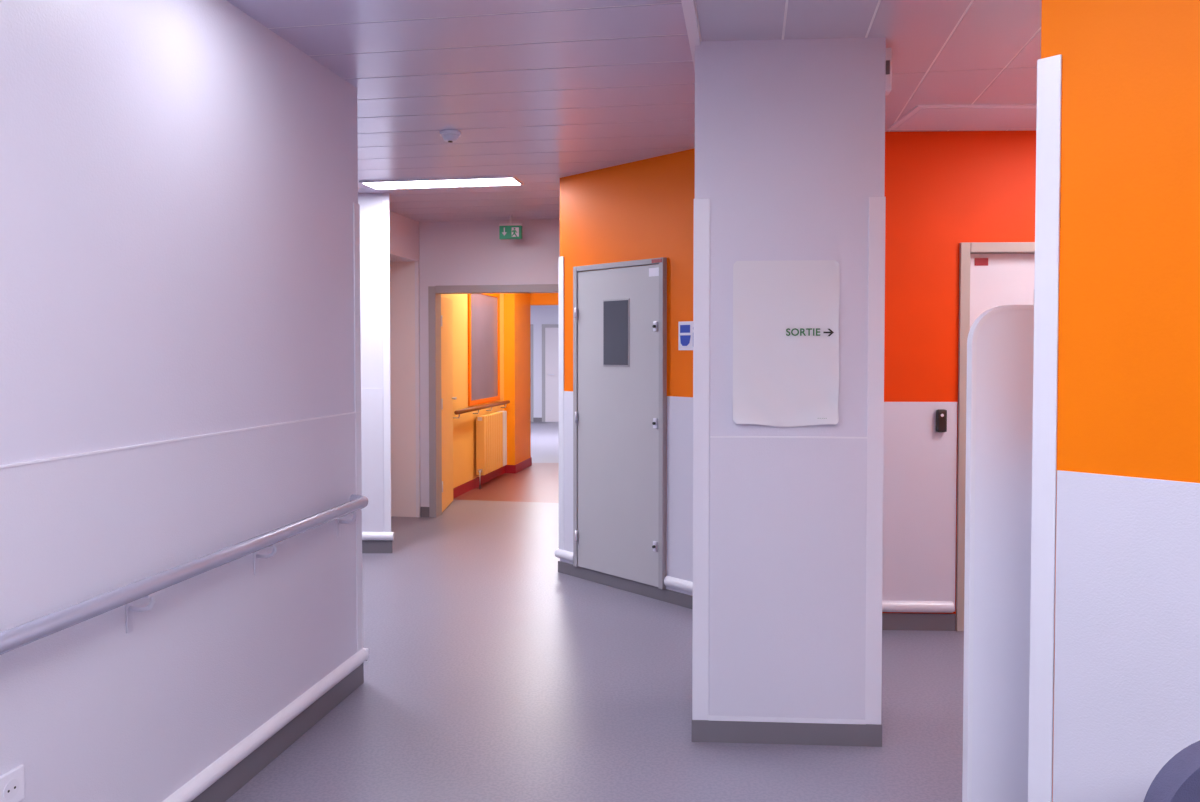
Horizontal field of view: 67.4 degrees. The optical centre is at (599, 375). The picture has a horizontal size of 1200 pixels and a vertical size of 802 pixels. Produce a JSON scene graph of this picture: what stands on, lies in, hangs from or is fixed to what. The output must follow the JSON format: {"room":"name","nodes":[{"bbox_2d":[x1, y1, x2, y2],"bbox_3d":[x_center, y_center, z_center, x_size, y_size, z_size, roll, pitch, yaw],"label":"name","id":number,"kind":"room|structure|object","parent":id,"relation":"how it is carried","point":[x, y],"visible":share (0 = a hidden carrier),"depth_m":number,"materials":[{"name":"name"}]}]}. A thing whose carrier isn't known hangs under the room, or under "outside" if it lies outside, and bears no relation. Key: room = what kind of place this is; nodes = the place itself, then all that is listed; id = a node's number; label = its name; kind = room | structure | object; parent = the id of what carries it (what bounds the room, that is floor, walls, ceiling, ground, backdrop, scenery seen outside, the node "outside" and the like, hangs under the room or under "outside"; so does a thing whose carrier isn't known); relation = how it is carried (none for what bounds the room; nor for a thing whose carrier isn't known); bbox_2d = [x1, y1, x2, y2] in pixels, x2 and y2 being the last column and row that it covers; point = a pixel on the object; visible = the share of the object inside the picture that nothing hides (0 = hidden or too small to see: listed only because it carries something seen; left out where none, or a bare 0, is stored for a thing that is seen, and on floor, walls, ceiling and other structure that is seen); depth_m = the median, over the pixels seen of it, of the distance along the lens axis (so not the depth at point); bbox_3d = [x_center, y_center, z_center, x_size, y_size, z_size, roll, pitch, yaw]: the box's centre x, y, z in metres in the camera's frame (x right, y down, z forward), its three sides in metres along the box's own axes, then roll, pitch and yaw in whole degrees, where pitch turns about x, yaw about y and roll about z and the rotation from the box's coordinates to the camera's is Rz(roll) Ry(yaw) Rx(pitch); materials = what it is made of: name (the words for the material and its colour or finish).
{"room":"hospital interior","nodes":[
{"label":"hospital interior","id":0,"kind":"room"},
{"bbox_2d":[0,0,357,464],"bbox_3d":[-1.733,0.150,0.376,0.160,2.620,7.300,0,2,9],"label":"wall","id":1,"kind":"structure","parent":0,"point":[179,178],"depth_m":2.63,"materials":[{"name":"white paint"}]},
{"bbox_2d":[0,765,24,801],"bbox_3d":[-1.364,0.956,2.080,0.012,0.080,0.080,0,2,9],"label":"power outlet","id":2,"kind":"object","parent":1,"relation":"attached to","point":[12,789],"visible":1,"depth_m":2.08,"materials":[{"name":"white plastic"}]},
{"bbox_2d":[0,411,360,801],"bbox_3d":[-1.651,0.805,0.379,0.006,1.110,7.300,0,2,9],"label":"wall panel","id":3,"kind":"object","parent":1,"relation":"attached to","point":[92,710],"depth_m":2.65,"materials":[{"name":"plastic"}]},
{"bbox_2d":[0,494,367,654],"bbox_3d":[-1.599,0.684,0.385,0.101,0.158,7.134,0,2,9],"label":"handrail","id":4,"kind":"object","parent":1,"relation":"attached to","point":[13,638],"visible":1,"depth_m":2.48,"materials":[{"name":"silver metal"}]},
{"bbox_2d":[162,648,368,801],"bbox_3d":[-1.652,1.335,0.402,0.062,0.062,7.316,0,2,9],"label":"rail","id":5,"kind":"object","parent":1,"relation":"attached to","point":[189,791],"visible":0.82,"depth_m":3.14,"materials":[{"name":"plastic"}]},
{"bbox_2d":[191,662,363,801],"bbox_3d":[-1.728,1.412,0.412,0.168,0.095,7.308,0,2,9],"label":"baseboard","id":6,"kind":"structure","parent":1,"relation":"attached to","point":[256,761],"depth_m":3.28,"materials":[{"name":"plastic"}]},
{"bbox_2d":[353,202,362,651],"bbox_3d":[-1.085,0.258,3.950,0.056,2.017,0.056,0,2,9],"label":"guard","id":7,"kind":"object","parent":1,"relation":"attached to","point":[356,207],"visible":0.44,"depth_m":3.94,"materials":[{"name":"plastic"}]},
{"bbox_2d":[358,193,417,465],"bbox_3d":[-2.862,-0.032,7.344,2.675,2.620,1.595,0,2,0],"label":"wall","id":8,"kind":"structure","parent":0,"point":[403,231],"depth_m":6.54,"materials":[{"name":"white paint"}]},
{"bbox_2d":[361,200,390,531],"bbox_3d":[-2.825,-0.037,6.556,2.600,2.470,0.006,0,2,1],"label":"trim","id":9,"kind":"structure","parent":8,"relation":"attached to","point":[376,477],"depth_m":6.55,"materials":[{"name":"plastic"}]},
{"bbox_2d":[362,540,392,552],"bbox_3d":[-2.821,1.250,6.588,2.608,0.095,0.010,0,2,1],"label":"baseboard","id":10,"kind":"structure","parent":8,"relation":"attached to","point":[368,546],"depth_m":6.57,"materials":[{"name":"plastic"}]},
{"bbox_2d":[362,532,393,539],"bbox_3d":[-2.815,1.173,6.575,2.620,0.062,0.032,0,2,1],"label":"rail","id":11,"kind":"object","parent":8,"relation":"attached to","point":[365,535],"visible":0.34,"depth_m":6.55,"materials":[{"name":"plastic"}]},
{"bbox_2d":[441,293,530,464],"bbox_3d":[-1.335,-0.100,9.917,0.285,2.620,3.600,0,2,9],"label":"wall","id":12,"kind":"structure","parent":0,"point":[515,360],"depth_m":10.90,"materials":[{"name":"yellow paint"}]},
{"bbox_2d":[441,296,456,511],"bbox_3d":[-1.439,0.253,8.473,0.086,1.970,0.713,0,2,0],"label":"leaf","id":13,"kind":"object","parent":12,"relation":"attached to","point":[447,397],"visible":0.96,"depth_m":8.49,"materials":[{"name":"yellow paint"}]},
{"bbox_2d":[453,406,503,487],"bbox_3d":[-1.390,0.760,9.543,0.004,0.720,2.800,0,2,9],"label":"trim","id":14,"kind":"structure","parent":12,"relation":"attached to","point":[464,428],"depth_m":9.42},
{"bbox_2d":[453,400,509,418],"bbox_3d":[-1.288,0.364,9.886,0.092,0.090,1.950,0,2,9],"label":"wood handrail","id":15,"kind":"object","parent":12,"relation":"attached to","point":[506,402],"visible":0.98,"depth_m":9.66,"materials":[{"name":"wood"}]},
{"bbox_2d":[468,293,499,405],"bbox_3d":[-1.290,-0.324,10.076,0.020,1.260,1.180,0,2,9],"label":"frame","id":16,"kind":"object","parent":12,"relation":"attached to","point":[491,399],"visible":0.72,"depth_m":9.67,"materials":[{"name":"orange paint"}]},
{"bbox_2d":[471,294,497,400],"bbox_3d":[-1.296,-0.324,10.077,0.008,1.160,1.060,0,2,9],"label":"glass","id":17,"kind":"object","parent":12,"relation":"attached to","point":[484,308],"visible":0.86,"depth_m":10.07,"materials":[{"name":"glass"}]},
{"bbox_2d":[476,411,506,488],"bbox_3d":[-1.217,0.815,10.129,0.095,0.779,0.951,0,2,9],"label":"radiator","id":18,"kind":"object","parent":12,"relation":"attached to","point":[491,428],"visible":1,"depth_m":9.94,"materials":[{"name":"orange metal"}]},
{"bbox_2d":[453,457,531,498],"bbox_3d":[-1.254,1.160,9.942,0.147,0.100,3.610,0,2,9],"label":"baseboard","id":19,"kind":"structure","parent":12,"relation":"attached to","point":[459,490],"depth_m":10.27,"materials":[{"name":"red plastic"}]},
{"bbox_2d":[419,219,559,506],"bbox_3d":[-0.627,-0.047,7.907,1.950,2.620,0.130,0,2,9],"label":"wall","id":20,"kind":"structure","parent":0,"point":[451,253],"depth_m":7.89,"materials":[{"name":"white paint"}]},
{"bbox_2d":[390,222,420,516],"bbox_3d":[-1.793,-0.051,8.054,0.417,2.620,0.176,0,2,0],"label":"trim reveal","id":21,"kind":"structure","parent":20,"relation":"attached to","point":[404,276],"depth_m":8.00,"materials":[{"name":"white paint"}]},
{"bbox_2d":[420,507,428,516],"bbox_3d":[-1.559,1.215,8.023,0.085,0.090,0.010,0,2,9],"label":"baseboard","id":22,"kind":"structure","parent":20,"relation":"attached to","point":[424,511],"depth_m":8.02,"materials":[{"name":"plastic"}]},
{"bbox_2d":[428,284,557,516],"bbox_3d":[-0.747,0.235,7.929,1.540,2.055,0.149,0,2,9],"label":"frame","id":23,"kind":"object","parent":20,"relation":"attached to","point":[434,292],"visible":0.54,"depth_m":7.98,"materials":[{"name":"grey metal"}]},
{"bbox_2d":[530,305,557,417],"bbox_3d":[-0.450,-0.239,15.249,8.100,2.620,7.500,0,2,0],"label":"wall","id":24,"kind":"structure","parent":0,"point":[539,314],"depth_m":18.89,"materials":[{"name":"white paint"}]},
{"bbox_2d":[530,324,532,421],"bbox_3d":[-1.875,-0.050,18.890,0.950,2.050,0.030,0,2,0],"label":"frame","id":25,"kind":"object","parent":24,"relation":"attached to","point":[531,325],"visible":0.21,"depth_m":18.87,"materials":[{"name":"grey metal"}]},
{"bbox_2d":[533,418,541,421],"bbox_3d":[-0.450,0.930,18.923,7.900,0.090,0.015,0,2,0],"label":"baseboard","id":26,"kind":"structure","parent":24,"relation":"attached to","point":[534,419],"depth_m":18.91,"materials":[{"name":"plastic"}]},
{"bbox_2d":[542,324,557,421],"bbox_3d":[-0.745,-0.050,18.890,0.950,2.050,0.030,0,2,0],"label":"frame","id":27,"kind":"object","parent":24,"relation":"attached to","point":[544,326],"visible":0.45,"depth_m":18.87,"materials":[{"name":"grey metal"}]},
{"bbox_2d":[545,328,558,421],"bbox_3d":[-0.745,-0.017,18.873,0.810,1.975,0.065,0,2,0],"label":"leaf","id":28,"kind":"object","parent":24,"relation":"attached to","point":[551,334],"visible":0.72,"depth_m":18.89,"materials":[{"name":"metal"}]},
{"bbox_2d":[530,293,557,304],"bbox_3d":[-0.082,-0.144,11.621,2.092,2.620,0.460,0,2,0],"label":"lintel","id":29,"kind":"object","parent":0,"point":[535,298],"depth_m":11.64,"materials":[{"name":"orange paint"}]},
{"bbox_2d":[225,422,963,801],"bbox_3d":[-0.450,1.310,8.037,8.100,0.100,22.800,0,2,0],"label":"floor","id":30,"kind":"structure","parent":0,"point":[493,672],"depth_m":3.80,"materials":[{"name":"plastic"}]},
{"bbox_2d":[962,305,1033,801],"bbox_3d":[1.185,0.609,2.423,0.395,1.595,0.032,0,2,0],"label":"screen panel","id":31,"kind":"object","parent":30,"relation":"on","point":[1000,342],"visible":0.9,"depth_m":2.41,"materials":[{"name":"white plastic"}]},
{"bbox_2d":[1143,740,1199,801],"bbox_3d":[1.068,0.999,1.167,0.460,0.879,0.520,0,2,0],"label":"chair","id":32,"kind":"object","parent":30,"relation":"on","point":[1178,780],"visible":1,"depth_m":1.36,"materials":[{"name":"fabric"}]},
{"bbox_2d":[560,148,694,504],"bbox_3d":[0.234,-0.003,6.219,1.095,2.620,3.186,0,2,-17],"label":"wall","id":33,"kind":"structure","parent":0,"point":[641,209],"depth_m":5.40,"materials":[{"name":"orange paint"}]},
{"bbox_2d":[578,264,658,586],"bbox_3d":[0.109,0.293,5.560,0.032,1.904,0.724,-1,2,-43],"label":"leaf","id":34,"kind":"object","parent":33,"relation":"attached to","point":[618,308],"visible":1,"depth_m":5.54,"materials":[{"name":"grey paint"}]},
{"bbox_2d":[575,258,661,551],"bbox_3d":[0.101,0.196,5.539,0.025,1.769,0.761,-1,2,-43],"label":"hardware piece","id":35,"kind":"object","parent":33,"relation":"attached to","point":[652,271],"visible":1,"depth_m":5.30,"materials":[{"name":"metal"}]},
{"bbox_2d":[573,257,666,588],"bbox_3d":[0.108,0.277,5.559,0.034,1.944,0.796,-1,2,-43],"label":"frame","id":36,"kind":"object","parent":33,"relation":"attached to","point":[662,265],"visible":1,"depth_m":5.29,"materials":[{"name":"grey metal"}]},
{"bbox_2d":[554,548,692,592],"bbox_3d":[0.271,1.204,5.408,0.032,0.062,1.660,-1,2,-43],"label":"rail","id":37,"kind":"object","parent":33,"relation":"attached to","point":[669,581],"visible":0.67,"depth_m":5.24,"materials":[{"name":"plastic"}]},
{"bbox_2d":[558,558,692,608],"bbox_3d":[0.289,1.274,5.405,0.012,0.110,1.670,-1,2,-43],"label":"baseboard","id":38,"kind":"structure","parent":33,"relation":"attached to","point":[671,595],"depth_m":5.51,"materials":[{"name":"plastic"}]},
{"bbox_2d":[558,256,692,581],"bbox_3d":[0.316,0.229,5.387,0.057,2.000,1.686,-1,2,-43],"label":"trim","id":39,"kind":"structure","parent":33,"relation":"attached to","point":[679,507],"depth_m":5.25,"materials":[{"name":"plastic"}]},
{"bbox_2d":[678,321,692,349],"bbox_3d":[0.514,-0.227,5.125,0.008,0.165,0.180,-1,2,-43],"label":"sign","id":40,"kind":"object","parent":33,"relation":"attached to","point":[685,328],"visible":0.46,"depth_m":5.15,"materials":[{"name":"white plastic"}]},
{"bbox_2d":[227,0,1041,221],"bbox_3d":[-0.168,-1.407,7.590,11.096,0.145,23.750,0,2,0],"label":"ceiling","id":41,"kind":"structure","parent":0,"point":[539,93],"depth_m":3.61,"materials":[{"name":"metal"}]},
{"bbox_2d":[359,176,523,189],"bbox_3d":[-1.070,-1.306,6.098,1.100,0.016,0.441,0,2,0],"label":"ceiling light","id":42,"kind":"object","parent":41,"relation":"attached to","point":[496,180],"depth_m":6.07,"materials":[{"name":"white plastic"}]},
{"bbox_2d":[440,130,460,142],"bbox_3d":[-0.785,-1.250,4.719,0.110,0.052,0.110,0,2,0],"label":"smoke detector","id":43,"kind":"object","parent":41,"relation":"attached to","point":[450,136],"visible":1,"depth_m":4.69,"materials":[{"name":"white plastic"}]},
{"bbox_2d":[499,215,522,239],"bbox_3d":[-0.750,-1.249,7.569,0.200,0.200,0.042,0,2,9],"label":"exit sign","id":44,"kind":"object","parent":41,"relation":"attached to","point":[510,230],"visible":1,"depth_m":7.55,"materials":[{"name":"green plastic"}]},
{"bbox_2d":[695,37,885,714],"bbox_3d":[0.731,0.067,3.555,0.729,2.620,0.428,0,2,4],"label":"pillar","id":45,"kind":"structure","parent":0,"point":[790,133],"depth_m":3.33,"materials":[{"name":"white paint"}]},
{"bbox_2d":[733,260,839,426],"bbox_3d":[0.689,-0.117,3.326,0.390,0.616,0.026,0,2,3],"label":"poster","id":46,"kind":"object","parent":45,"relation":"attached to","point":[786,313],"visible":1,"depth_m":3.34,"materials":[{"name":"paper"}]},
{"bbox_2d":[692,720,881,746],"bbox_3d":[0.731,1.336,3.583,0.744,0.081,0.427,0,2,4],"label":"baseboard","id":47,"kind":"structure","parent":45,"relation":"attached to","point":[868,735],"depth_m":3.37,"materials":[{"name":"plastic"}]},
{"bbox_2d":[692,197,885,724],"bbox_3d":[0.702,0.321,3.374,0.706,1.958,0.057,0,2,4],"label":"cladding","id":48,"kind":"structure","parent":45,"relation":"attached to","point":[791,632],"depth_m":3.36,"materials":[{"name":"plastic"}]},
{"bbox_2d":[885,48,891,95],"bbox_3d":[1.072,-1.139,3.372,0.030,0.160,0.076,0,2,9],"label":"wall sensor","id":49,"kind":"object","parent":45,"relation":"attached to","point":[888,50],"visible":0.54,"depth_m":3.34,"materials":[{"name":"white plastic"}]},
{"bbox_2d":[882,131,1035,629],"bbox_3d":[2.201,0.035,4.771,2.750,2.620,0.120,0,2,2],"label":"wall","id":50,"kind":"structure","parent":0,"point":[944,190],"depth_m":4.71,"materials":[{"name":"red paint"}]},
{"bbox_2d":[882,601,953,612],"bbox_3d":[1.392,1.221,4.755,0.935,0.062,0.032,0,2,2],"label":"rail","id":51,"kind":"object","parent":50,"relation":"attached to","point":[887,606],"visible":0.34,"depth_m":4.74,"materials":[{"name":"plastic"}]},
{"bbox_2d":[882,613,955,630],"bbox_3d":[1.389,1.302,4.767,0.970,0.088,0.012,0,2,2],"label":"baseboard","id":52,"kind":"structure","parent":50,"relation":"attached to","point":[890,621],"depth_m":4.75,"materials":[{"name":"plastic"}]},
{"bbox_2d":[882,402,956,611],"bbox_3d":[2.039,0.692,4.731,2.330,1.108,0.005,0,2,2],"label":"trim","id":53,"kind":"structure","parent":50,"relation":"attached to","point":[920,462],"depth_m":4.74,"materials":[{"name":"white paint"}]},
{"bbox_2d":[936,409,946,431],"bbox_3d":[1.786,0.237,4.710,0.055,0.120,0.034,0,2,0],"label":"holder","id":54,"kind":"object","parent":50,"relation":"attached to","point":[941,414],"visible":1,"depth_m":4.70,"materials":[{"name":"black plastic"}]},
{"bbox_2d":[956,242,1034,630],"bbox_3d":[2.356,0.326,4.758,0.950,2.040,0.130,0,2,2],"label":"frame","id":55,"kind":"object","parent":50,"relation":"attached to","point":[966,248],"visible":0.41,"depth_m":4.71,"materials":[{"name":"white metal"}]},
{"bbox_2d":[970,254,1034,327],"bbox_3d":[2.356,0.348,4.762,0.847,1.982,0.104,0,2,0],"label":"leaf","id":56,"kind":"object","parent":50,"relation":"attached to","point":[996,280],"visible":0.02,"depth_m":4.75,"materials":[{"name":"white paint"}]},
{"bbox_2d":[887,104,1036,129],"bbox_3d":[2.080,-1.261,4.401,1.200,0.013,0.474,0,2,0],"label":"ceiling","id":57,"kind":"structure","parent":0,"point":[973,116],"depth_m":4.38,"materials":[{"name":"white paint"}]},
{"bbox_2d":[1041,0,1199,801],"bbox_3d":[2.088,0.125,1.325,2.224,2.620,2.738,0,2,0],"label":"wall","id":58,"kind":"structure","parent":0,"point":[1128,398],"depth_m":1.87,"materials":[{"name":"orange paint"}]},
{"bbox_2d":[1028,54,1199,801],"bbox_3d":[2.289,0.327,1.331,1.007,2.017,2.806,-1,2,-43],"label":"wall panel","id":59,"kind":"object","parent":58,"relation":"attached to","point":[1123,678],"depth_m":1.93,"materials":[{"name":"plastic"}]}
]}

